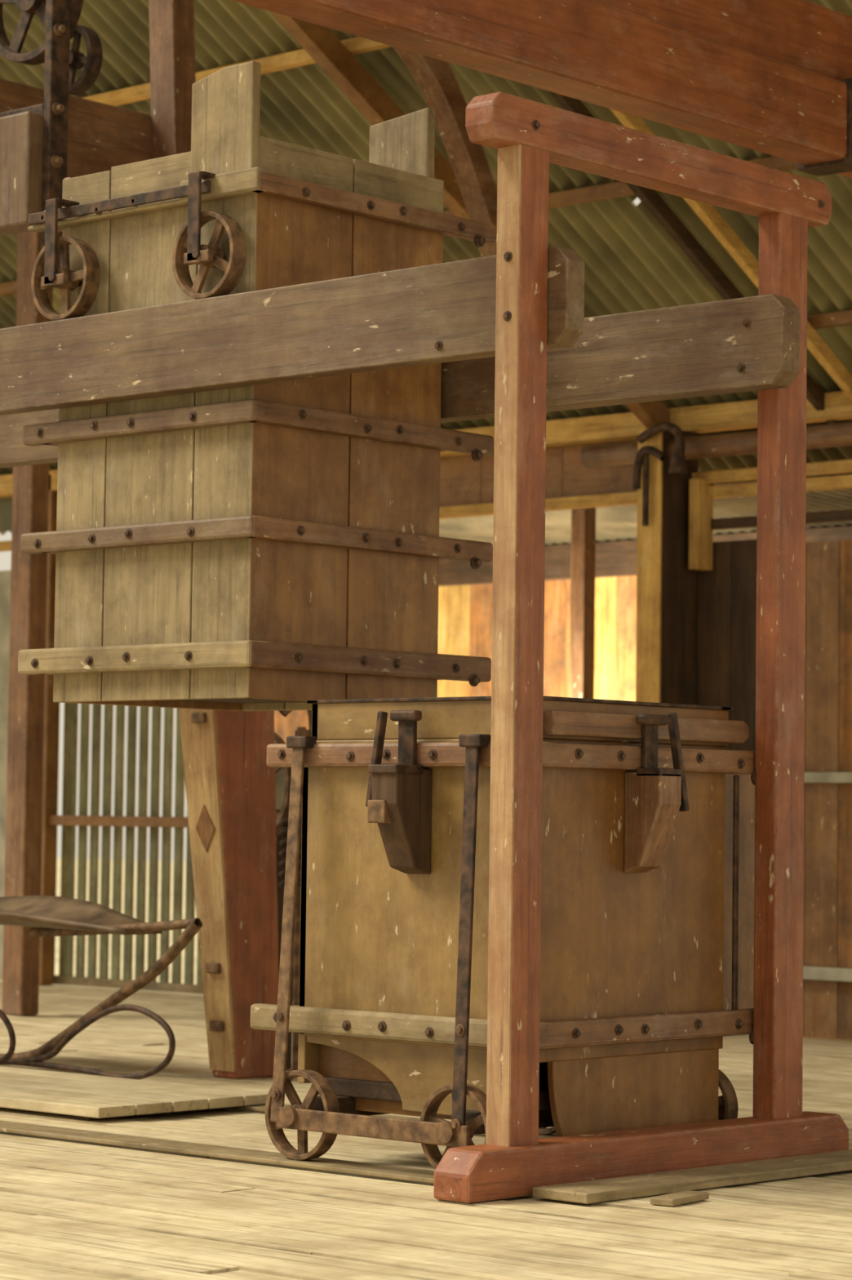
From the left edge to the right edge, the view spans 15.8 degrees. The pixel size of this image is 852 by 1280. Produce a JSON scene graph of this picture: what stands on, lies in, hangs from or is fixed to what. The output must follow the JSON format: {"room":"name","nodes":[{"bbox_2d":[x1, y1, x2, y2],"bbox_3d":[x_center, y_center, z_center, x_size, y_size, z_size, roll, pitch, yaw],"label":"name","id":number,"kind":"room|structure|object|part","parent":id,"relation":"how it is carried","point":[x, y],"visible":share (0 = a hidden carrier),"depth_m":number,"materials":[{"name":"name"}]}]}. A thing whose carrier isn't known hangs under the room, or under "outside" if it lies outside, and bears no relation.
{"room":"farm building","nodes":[
{"label":"farm building","id":0,"kind":"room"},
{"bbox_2d":[0,427,662,980],"bbox_3d":[-1.338,0.379,17.215,6.939,3.200,0.360,-2,-4,42],"label":"wooden frame","id":1,"kind":"structure","parent":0,"point":[464,481],"depth_m":15.60,"materials":[{"name":"wood"}]},
{"bbox_3d":[-2.679,0.814,18.624,0.596,2.460,0.025,-2,-4,42],"label":"pale panel","id":2,"kind":"part","parent":1,"relation":"part of","materials":[{"name":"wood"}]},
{"bbox_3d":[-2.657,-0.903,18.723,0.596,0.500,0.025,-2,-4,42],"label":"pale panel","id":3,"kind":"part","parent":1,"relation":"part of","materials":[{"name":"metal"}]},
{"bbox_3d":[0.091,-0.826,16.233,0.546,0.270,0.025,-2,-4,42],"label":"panel","id":4,"kind":"part","parent":1,"relation":"part of","materials":[{"name":"brown wood"}]},
{"bbox_3d":[0.499,-0.842,15.865,0.546,0.270,0.025,-2,-4,42],"label":"panel","id":5,"kind":"part","parent":1,"relation":"part of","materials":[{"name":"brown wood"}]},
{"bbox_3d":[0.908,-0.858,15.497,0.546,0.270,0.025,-2,-4,42],"label":"panel","id":6,"kind":"part","parent":1,"relation":"part of","materials":[{"name":"brown wood"}]},
{"bbox_3d":[1.067,0.421,14.804,0.143,2.900,0.015,-2,-4,42],"label":"post","id":7,"kind":"part","parent":1,"relation":"part of","materials":[{"name":"brown wood"}]},
{"bbox_2d":[632,445,666,488],"bbox_3d":[1.075,-0.834,14.801,0.192,0.205,0.040,-2,-4,42],"label":"iron bracket","id":8,"kind":"object","parent":1,"relation":"attached to","point":[655,451],"visible":1,"depth_m":14.83,"materials":[{"name":"black metal"}]},
{"bbox_2d":[642,453,649,526],"bbox_3d":[1.060,-0.739,14.834,0.032,0.380,0.032,-2,-4,42],"label":"hanging rod","id":9,"kind":"object","parent":8,"relation":"hanging from","point":[646,464],"visible":1,"depth_m":14.82,"materials":[{"name":"metal"}]},
{"bbox_2d":[636,422,684,452],"bbox_3d":[1.129,-0.947,14.786,0.278,0.198,0.044,-2,-4,42],"label":"iron bracket","id":10,"kind":"object","parent":1,"relation":"attached to","point":[673,428],"visible":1,"depth_m":14.75,"materials":[{"name":"brown metal"}]},
{"bbox_2d":[0,981,851,1279],"bbox_3d":[-0.876,1.569,9.808,20.473,0.077,10.519,-2,-4,42],"label":"floor","id":11,"kind":"structure","parent":0,"point":[70,1210],"depth_m":7.98,"materials":[{"name":"beige wood"}]},
{"bbox_2d":[1,231,53,1015],"bbox_3d":[-1.990,-0.169,15.393,0.150,4.066,0.120,-2,-4,42],"label":"post","id":12,"kind":"object","parent":11,"relation":"on","point":[30,489],"visible":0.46,"depth_m":15.31,"materials":[{"name":"brown wood"}]},
{"bbox_2d":[39,474,59,984],"bbox_3d":[-2.224,0.520,18.107,0.090,3.000,0.100,-2,-4,42],"label":"post","id":13,"kind":"object","parent":11,"relation":"on","point":[51,709],"visible":0.58,"depth_m":18.05,"materials":[{"name":"brown wood"}]},
{"bbox_2d":[48,815,188,827],"bbox_3d":[-1.796,1.042,17.684,1.800,0.060,0.040,-2,-4,42],"label":"rail","id":14,"kind":"object","parent":13,"relation":"attached to","point":[72,820],"visible":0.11,"depth_m":17.62,"materials":[{"name":"brown wood"}]},
{"bbox_2d":[53,975,203,994],"bbox_3d":[-1.758,1.979,17.686,1.800,0.050,0.050,-2,-4,42],"label":"rail","id":15,"kind":"object","parent":13,"relation":"attached to","point":[64,980],"visible":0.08,"depth_m":17.65,"materials":[{"name":"brown wood"}]},
{"bbox_2d":[58,702,69,976],"bbox_3d":[-2.127,1.066,18.089,0.022,1.890,0.020,-2,-4,42],"label":"slat","id":16,"kind":"object","parent":15,"relation":"in","point":[64,797],"visible":0.64,"depth_m":18.08,"materials":[{"name":"brown wood"}]},
{"bbox_2d":[63,702,78,976],"bbox_3d":[-2.080,1.064,18.048,0.058,1.890,0.020,-2,-4,42],"label":"slat","id":17,"kind":"object","parent":15,"relation":"in","point":[73,708],"visible":0.64,"depth_m":18.04,"materials":[{"name":"brown wood"}]},
{"bbox_2d":[75,703,89,977],"bbox_3d":[-2.005,1.061,17.980,0.058,1.890,0.020,-2,-4,42],"label":"slat","id":18,"kind":"object","parent":15,"relation":"in","point":[85,708],"visible":0.64,"depth_m":17.97,"materials":[{"name":"brown wood"}]},
{"bbox_2d":[87,704,102,977],"bbox_3d":[-1.929,1.058,17.911,0.058,1.890,0.020,-2,-4,42],"label":"slat","id":19,"kind":"object","parent":15,"relation":"in","point":[96,708],"visible":0.64,"depth_m":17.90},
{"bbox_2d":[98,704,113,978],"bbox_3d":[-1.853,1.055,17.843,0.058,1.890,0.020,-2,-4,42],"label":"slat","id":20,"kind":"object","parent":15,"relation":"in","point":[108,709],"visible":0.64,"depth_m":17.83,"materials":[{"name":"brown wood"}]},
{"bbox_2d":[111,705,125,979],"bbox_3d":[-1.778,1.052,17.775,0.058,1.890,0.020,-2,-4,42],"label":"slat","id":21,"kind":"object","parent":15,"relation":"in","point":[120,709],"visible":0.64,"depth_m":17.76,"materials":[{"name":"brown wood"}]},
{"bbox_2d":[122,706,137,980],"bbox_3d":[-1.702,1.049,17.706,0.058,1.890,0.020,-2,-4,42],"label":"slat","id":22,"kind":"object","parent":15,"relation":"in","point":[132,710],"visible":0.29,"depth_m":17.69,"materials":[{"name":"brown wood"}]},
{"bbox_2d":[134,706,149,978],"bbox_3d":[-1.626,1.046,17.638,0.058,1.890,0.020,-2,-4,42],"label":"slat","id":23,"kind":"object","parent":15,"relation":"in","point":[144,711],"visible":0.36,"depth_m":17.62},
{"bbox_2d":[146,706,161,982],"bbox_3d":[-1.550,1.043,17.570,0.058,1.890,0.020,-2,-4,42],"label":"slat","id":24,"kind":"object","parent":15,"relation":"in","point":[156,711],"visible":0.64,"depth_m":17.56,"materials":[{"name":"brown wood"}]},
{"bbox_2d":[159,707,173,982],"bbox_3d":[-1.475,1.040,17.502,0.058,1.890,0.020,-2,-4,42],"label":"slat","id":25,"kind":"object","parent":15,"relation":"in","point":[168,712],"visible":0.64,"depth_m":17.49,"materials":[{"name":"brown wood"}]},
{"bbox_2d":[171,708,184,983],"bbox_3d":[-1.399,1.037,17.433,0.058,1.890,0.020,-2,-4,42],"label":"slat","id":26,"kind":"object","parent":15,"relation":"in","point":[180,773],"visible":0.64,"depth_m":17.42,"materials":[{"name":"brown wood"}]},
{"bbox_2d":[183,808,195,984],"bbox_3d":[-1.323,1.034,17.365,0.058,1.890,0.020,-2,-4,42],"label":"slat","id":27,"kind":"object","parent":15,"relation":"in","point":[189,891],"visible":0.43,"depth_m":17.32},
{"bbox_2d":[196,932,202,985],"bbox_3d":[-1.248,1.031,17.297,0.058,1.890,0.020,-2,-4,42],"label":"slat","id":28,"kind":"object","parent":15,"relation":"in","point":[199,980],"visible":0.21,"depth_m":17.25,"materials":[{"name":"brown wood"}]},
{"bbox_2d":[0,895,202,1079],"bbox_3d":[-1.520,1.354,12.080,1.816,0.678,0.600,-2,-4,42],"label":"seat","id":29,"kind":"object","parent":11,"relation":"on","point":[55,916],"visible":0.99,"depth_m":11.84,"materials":[{"name":"metal"}]},
{"bbox_2d":[0,1066,268,1120],"bbox_3d":[-1.470,1.588,10.888,1.850,0.049,0.824,-2,-4,42],"label":"platform","id":30,"kind":"object","parent":11,"relation":"on","point":[82,1096],"visible":0.89,"depth_m":10.44,"materials":[{"name":"beige wood"}]},
{"bbox_2d":[0,1120,434,1183],"bbox_3d":[-1.236,1.538,9.664,3.940,0.013,0.150,-2,-4,42],"label":"rail","id":31,"kind":"object","parent":11,"relation":"on","point":[161,1144],"visible":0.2,"depth_m":9.06,"materials":[{"name":"brown wood"}]},
{"bbox_2d":[250,696,755,1168],"bbox_3d":[0.315,0.856,9.144,1.444,1.328,1.135,4,-5,-44],"label":"box","id":32,"kind":"object","parent":31,"relation":"on","point":[648,868],"visible":0.87,"depth_m":8.79,"materials":[{"name":"wood"}]},
{"bbox_3d":[-0.057,0.821,9.381,0.030,1.005,0.905,-2,-4,42],"label":"panel","id":33,"kind":"part","parent":32,"relation":"part of","materials":[{"name":"brown wood"}]},
{"bbox_3d":[-0.041,0.716,8.783,0.860,0.865,0.030,-2,-4,42],"label":"panel","id":34,"kind":"part","parent":32,"relation":"part of","materials":[{"name":"brown wood"}]},
{"bbox_3d":[-0.052,0.295,8.729,0.060,0.180,0.018,-2,-4,42],"label":"latch plate","id":35,"kind":"part","parent":32,"relation":"part of","materials":[{"name":"metal"}]},
{"bbox_3d":[0.540,0.832,9.430,0.850,1.005,0.030,-2,-4,42],"label":"panel","id":36,"kind":"part","parent":32,"relation":"part of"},
{"bbox_3d":[0.574,0.741,8.816,0.028,0.895,0.905,-2,-4,42],"label":"panel","id":37,"kind":"part","parent":32,"relation":"part of","materials":[{"name":"brown wood"}]},
{"bbox_3d":[0.644,0.253,8.860,0.045,0.067,0.915,-2,-4,42],"label":"rail","id":38,"kind":"part","parent":32,"relation":"part of","materials":[{"name":"brown wood"}]},
{"bbox_3d":[0.641,0.319,8.808,0.018,0.200,0.060,-2,-4,42],"label":"latch plate","id":39,"kind":"part","parent":32,"relation":"part of","materials":[{"name":"metal"}]},
{"bbox_3d":[0.920,0.752,9.146,0.012,0.700,0.020,-2,-4,42],"label":"rod","id":40,"kind":"part","parent":32,"relation":"part of","materials":[{"name":"metal"}]},
{"bbox_2d":[178,708,279,1079],"bbox_3d":[-0.786,0.625,11.823,0.230,2.100,0.471,-2,-4,42],"label":"red timber leg","id":41,"kind":"object","parent":11,"relation":"on","point":[230,788],"visible":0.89,"depth_m":11.73,"materials":[{"name":"wood"}]},
{"bbox_3d":[-0.838,0.718,11.709,0.103,0.180,0.030,-2,-4,42],"label":"diamond plate","id":42,"kind":"part","parent":41,"relation":"part of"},
{"bbox_3d":[-0.781,0.625,11.828,0.230,2.100,0.458,-2,-4,42],"label":"leg","id":43,"kind":"part","parent":41,"relation":"part of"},
{"bbox_2d":[274,710,311,1070],"bbox_3d":[-0.546,0.966,12.276,0.620,1.478,0.545,-2,-4,42],"label":"wooden post","id":44,"kind":"object","parent":11,"relation":"on","point":[282,775],"visible":0.2,"depth_m":12.05,"materials":[{"name":"wood"}]},
{"bbox_3d":[-0.495,1.014,11.987,0.036,1.350,0.036,-2,-4,42],"label":"spring rod","id":45,"kind":"part","parent":44,"relation":"part of","materials":[{"name":"metal"}]},
{"bbox_2d":[231,1104,557,1138],"bbox_3d":[-0.505,1.595,10.471,3.940,0.013,0.150,-2,-4,42],"label":"rail","id":46,"kind":"object","parent":11,"relation":"on","point":[261,1108],"visible":0.08,"depth_m":10.21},
{"bbox_2d":[0,91,848,1203],"bbox_3d":[-0.897,0.100,10.184,4.430,2.955,1.745,-2,-4,42],"label":"frame","id":47,"kind":"object","parent":11,"relation":"on","point":[513,340],"visible":0.99,"depth_m":9.03,"materials":[{"name":"brown wood"}]},
{"bbox_2d":[17,61,496,711],"bbox_3d":[-0.555,-0.757,9.965,1.082,1.940,1.194,-2,-4,42],"label":"box","id":48,"kind":"object","parent":47,"relation":"on","point":[278,546],"visible":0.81,"depth_m":9.59,"materials":[{"name":"wood"}]},
{"bbox_3d":[-0.579,0.173,9.861,0.830,0.020,0.790,-2,-4,42],"label":"panel","id":49,"kind":"part","parent":48,"relation":"part of","materials":[{"name":"brown wood"}]},
{"bbox_3d":[0.251,0.005,8.329,0.083,2.720,0.125,-2,-4,42],"label":"post","id":50,"kind":"part","parent":47,"relation":"part of","materials":[{"name":"brown wood"}]},
{"bbox_3d":[0.649,1.448,8.691,0.130,0.132,1.745,-2,-4,42],"label":"sill","id":51,"kind":"part","parent":47,"relation":"part of","materials":[{"name":"red wood"}]},
{"bbox_3d":[1.064,0.068,9.228,0.083,2.720,0.147,-2,-4,42],"label":"post","id":52,"kind":"part","parent":47,"relation":"part of","materials":[{"name":"red wood"}]},
{"bbox_2d":[660,431,698,705],"bbox_3d":[1.169,0.429,14.917,0.143,2.900,0.290,-2,-4,42],"label":"post","id":53,"kind":"object","parent":11,"relation":"on","point":[678,675],"visible":0.32,"depth_m":14.89,"materials":[{"name":"brown wood"}]},
{"bbox_2d":[0,474,13,497],"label":"plate","id":54,"kind":"object","parent":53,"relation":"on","point":[6,481],"depth_m":18.40,"materials":[{"name":"brown wood"}]},
{"bbox_2d":[0,475,851,551],"bbox_3d":[0.962,-0.702,15.366,10.100,0.055,0.080,-2,-4,42],"label":"girt","id":55,"kind":"object","parent":53,"relation":"attached to","point":[844,482],"visible":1,"depth_m":15.36,"materials":[{"name":"brown wood"}]},
{"bbox_2d":[580,422,851,467],"bbox_3d":[2.693,-0.982,13.563,5.100,0.110,0.110,-2,-4,42],"label":"wooden beam","id":56,"kind":"structure","parent":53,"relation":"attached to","point":[837,434],"depth_m":14.68,"materials":[{"name":"brown wood"}]},
{"bbox_2d":[692,459,851,484],"bbox_3d":[3.006,-0.852,13.494,4.550,0.060,0.070,-2,-4,42],"label":"girt","id":57,"kind":"object","parent":53,"relation":"attached to","point":[845,466],"visible":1,"depth_m":14.75,"materials":[{"name":"brown wood"}]},
{"bbox_2d":[688,478,713,570],"bbox_3d":[1.335,-0.559,14.937,0.060,0.440,0.120,-2,-4,42],"label":"stud","id":58,"kind":"object","parent":57,"relation":"hanging from","point":[700,505],"visible":1,"depth_m":14.90,"materials":[{"name":"brown wood"}]},
{"bbox_2d":[711,509,851,530],"bbox_3d":[3.027,-0.625,13.507,4.550,0.050,0.060,-2,-4,42],"label":"girt","id":59,"kind":"object","parent":53,"relation":"attached to","point":[835,516],"visible":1,"depth_m":14.57,"materials":[{"name":"brown wood"}]},
{"bbox_2d":[806,391,851,423],"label":"plate","id":60,"kind":"object","parent":53,"relation":"on","point":[838,406],"depth_m":14.42,"materials":[{"name":"brown wood"}]},
{"bbox_2d":[650,1190,709,1206],"bbox_3d":[0.668,1.469,8.095,0.070,0.019,0.200,-1,-4,33],"label":"wood offcut","id":61,"kind":"object","parent":11,"relation":"on","point":[686,1197],"visible":1,"depth_m":8.06,"materials":[{"name":"beige wood"}]},
{"bbox_2d":[696,570,698,705],"bbox_3d":[1.249,0.708,15.038,0.196,2.360,0.025,-2,-4,42],"label":"board","id":62,"kind":"object","parent":11,"relation":"on","point":[698,571],"visible":0.02,"depth_m":15.01,"materials":[{"name":"brown wood"}]},
{"bbox_2d":[697,541,732,749],"bbox_3d":[1.398,0.702,14.904,0.196,2.360,0.025,-2,-4,42],"label":"board","id":63,"kind":"object","parent":11,"relation":"on","point":[714,598],"visible":0.21,"depth_m":14.93,"materials":[{"name":"brown wood"}]},
{"bbox_2d":[730,539,756,751],"bbox_3d":[1.546,0.696,14.770,0.196,2.360,0.025,-2,-4,42],"label":"board","id":64,"kind":"object","parent":11,"relation":"on","point":[744,553],"visible":0.21,"depth_m":14.82,"materials":[{"name":"brown wood"}]},
{"bbox_2d":[803,542,806,1035],"bbox_3d":[1.728,0.704,14.605,0.186,2.330,0.025,-2,-4,42],"label":"board","id":65,"kind":"object","parent":11,"relation":"on","point":[806,543],"visible":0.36,"depth_m":14.53,"materials":[{"name":"brown wood"}]},
{"bbox_2d":[804,540,839,1038],"bbox_3d":[1.869,0.698,14.478,0.186,2.330,0.025,-2,-4,42],"label":"board","id":66,"kind":"object","parent":11,"relation":"on","point":[823,557],"visible":1,"depth_m":14.47,"materials":[{"name":"brown wood"}]},
{"bbox_2d":[837,539,851,1039],"bbox_3d":[2.010,0.693,14.351,0.186,2.330,0.025,-2,-4,42],"label":"board","id":67,"kind":"object","parent":11,"relation":"on","point":[844,988],"visible":1,"depth_m":14.38,"materials":[{"name":"brown wood"}]},
{"bbox_3d":[4.267,0.604,12.316,0.186,2.330,0.025,-2,-4,42],"label":"board","id":68,"kind":"object","parent":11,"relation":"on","visible":0},
{"bbox_2d":[803,965,851,982],"bbox_3d":[3.087,1.510,13.257,4.250,0.060,0.050,-2,-4,42],"label":"rail","id":69,"kind":"object","parent":68,"relation":"attached to","point":[819,973],"visible":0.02,"depth_m":14.32,"materials":[{"name":"wood"}]},
{"bbox_2d":[804,772,851,782],"bbox_3d":[3.099,0.596,13.309,4.250,0.050,0.050,-2,-4,42],"label":"rail","id":70,"kind":"object","parent":68,"relation":"attached to","point":[810,777],"visible":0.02,"depth_m":14.38,"materials":[{"name":"wood"}]},
{"bbox_2d":[0,0,851,535],"bbox_3d":[-0.771,-2.289,14.559,15.500,2.760,4.728,-2,-4,42],"label":"ceiling","id":71,"kind":"structure","parent":0,"point":[632,264],"depth_m":14.04,"materials":[{"name":"metal"}]},
{"bbox_2d":[0,11,851,427],"bbox_3d":[-0.901,-2.278,14.339,15.200,2.677,4.467,-2,-4,42],"label":"roof timbers","id":72,"kind":"structure","parent":71,"relation":"attached to","point":[470,190],"depth_m":13.51,"materials":[{"name":"brown wood"}]},
{"bbox_2d":[0,0,195,268],"bbox_3d":[-0.898,-2.255,12.310,0.620,1.903,2.400,-2,-4,42],"label":"gear","id":73,"kind":"object","parent":72,"relation":"hanging from","point":[49,135],"visible":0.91,"depth_m":11.69,"materials":[{"name":"wood"}]},
{"bbox_3d":[-1.538,-1.944,11.489,0.350,0.070,0.020,-2,-4,42],"label":"iron plate","id":74,"kind":"part","parent":73,"relation":"part of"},
{"bbox_3d":[-1.367,-2.162,11.397,0.040,1.600,0.090,-2,-4,42],"label":"iron plate","id":75,"kind":"part","parent":73,"relation":"part of","materials":[{"name":"brown metal"}]},
{"bbox_2d":[232,0,851,177],"bbox_3d":[1.042,-1.922,10.802,0.200,0.285,6.800,-2,-4,42],"label":"beam","id":76,"kind":"structure","parent":72,"relation":"attached to","point":[592,51],"depth_m":10.24,"materials":[{"name":"brown wood"}]},
{"bbox_2d":[593,0,851,79],"bbox_3d":[1.016,-2.206,10.845,0.160,0.275,6.800,-2,-4,42],"label":"beam","id":77,"kind":"structure","parent":76,"relation":"on","point":[804,34],"depth_m":10.96,"materials":[{"name":"brown wood"}]},
{"bbox_2d":[797,78,851,176],"bbox_3d":[1.502,-1.884,11.314,0.235,0.310,0.140,-2,-4,42],"label":"strap","id":78,"kind":"object","parent":76,"relation":"attached to","point":[844,165],"visible":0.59,"depth_m":11.22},
{"bbox_2d":[546,412,646,447],"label":"plate","id":79,"kind":"object","parent":71,"relation":"on","point":[621,426],"depth_m":15.40,"materials":[{"name":"brown wood"}]},
{"bbox_2d":[668,400,757,433],"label":"plate","id":80,"kind":"object","parent":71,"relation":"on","point":[726,416],"depth_m":14.88,"materials":[{"name":"brown wood"}]},
{"bbox_2d":[456,426,494,450],"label":"plate","id":81,"kind":"object","parent":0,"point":[490,430],"depth_m":15.87,"materials":[{"name":"brown wood"}]},
{"bbox_2d":[274,445,851,1040],"bbox_3d":[1.929,0.600,16.606,10.400,2.974,3.247,-2,-4,42],"label":"lean-to","id":82,"kind":"object","parent":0,"point":[590,619],"visible":0.12,"depth_m":18.90,"materials":[{"name":"wood"}]},
{"bbox_3d":[0.862,0.625,17.065,0.100,2.770,0.100,-2,-4,42],"label":"post","id":83,"kind":"part","parent":82,"relation":"part of","materials":[{"name":"brown wood"}]},
{"bbox_2d":[668,449,687,474],"bbox_3d":[1.203,-0.851,14.699,0.089,0.110,0.089,-2,-4,42],"label":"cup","id":84,"kind":"object","parent":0,"point":[677,465],"depth_m":14.67,"materials":[{"name":"brown metal"}]},
{"label":"outside","id":85,"kind":"structure","parent":0,"visible":0},
{"bbox_2d":[0,857,203,995],"bbox_3d":[-4.819,2.755,24.416,100.000,0.200,90.000,-2,-4,42],"label":"ground","id":86,"kind":"structure","parent":85,"point":[59,860],"depth_m":39.67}
]}

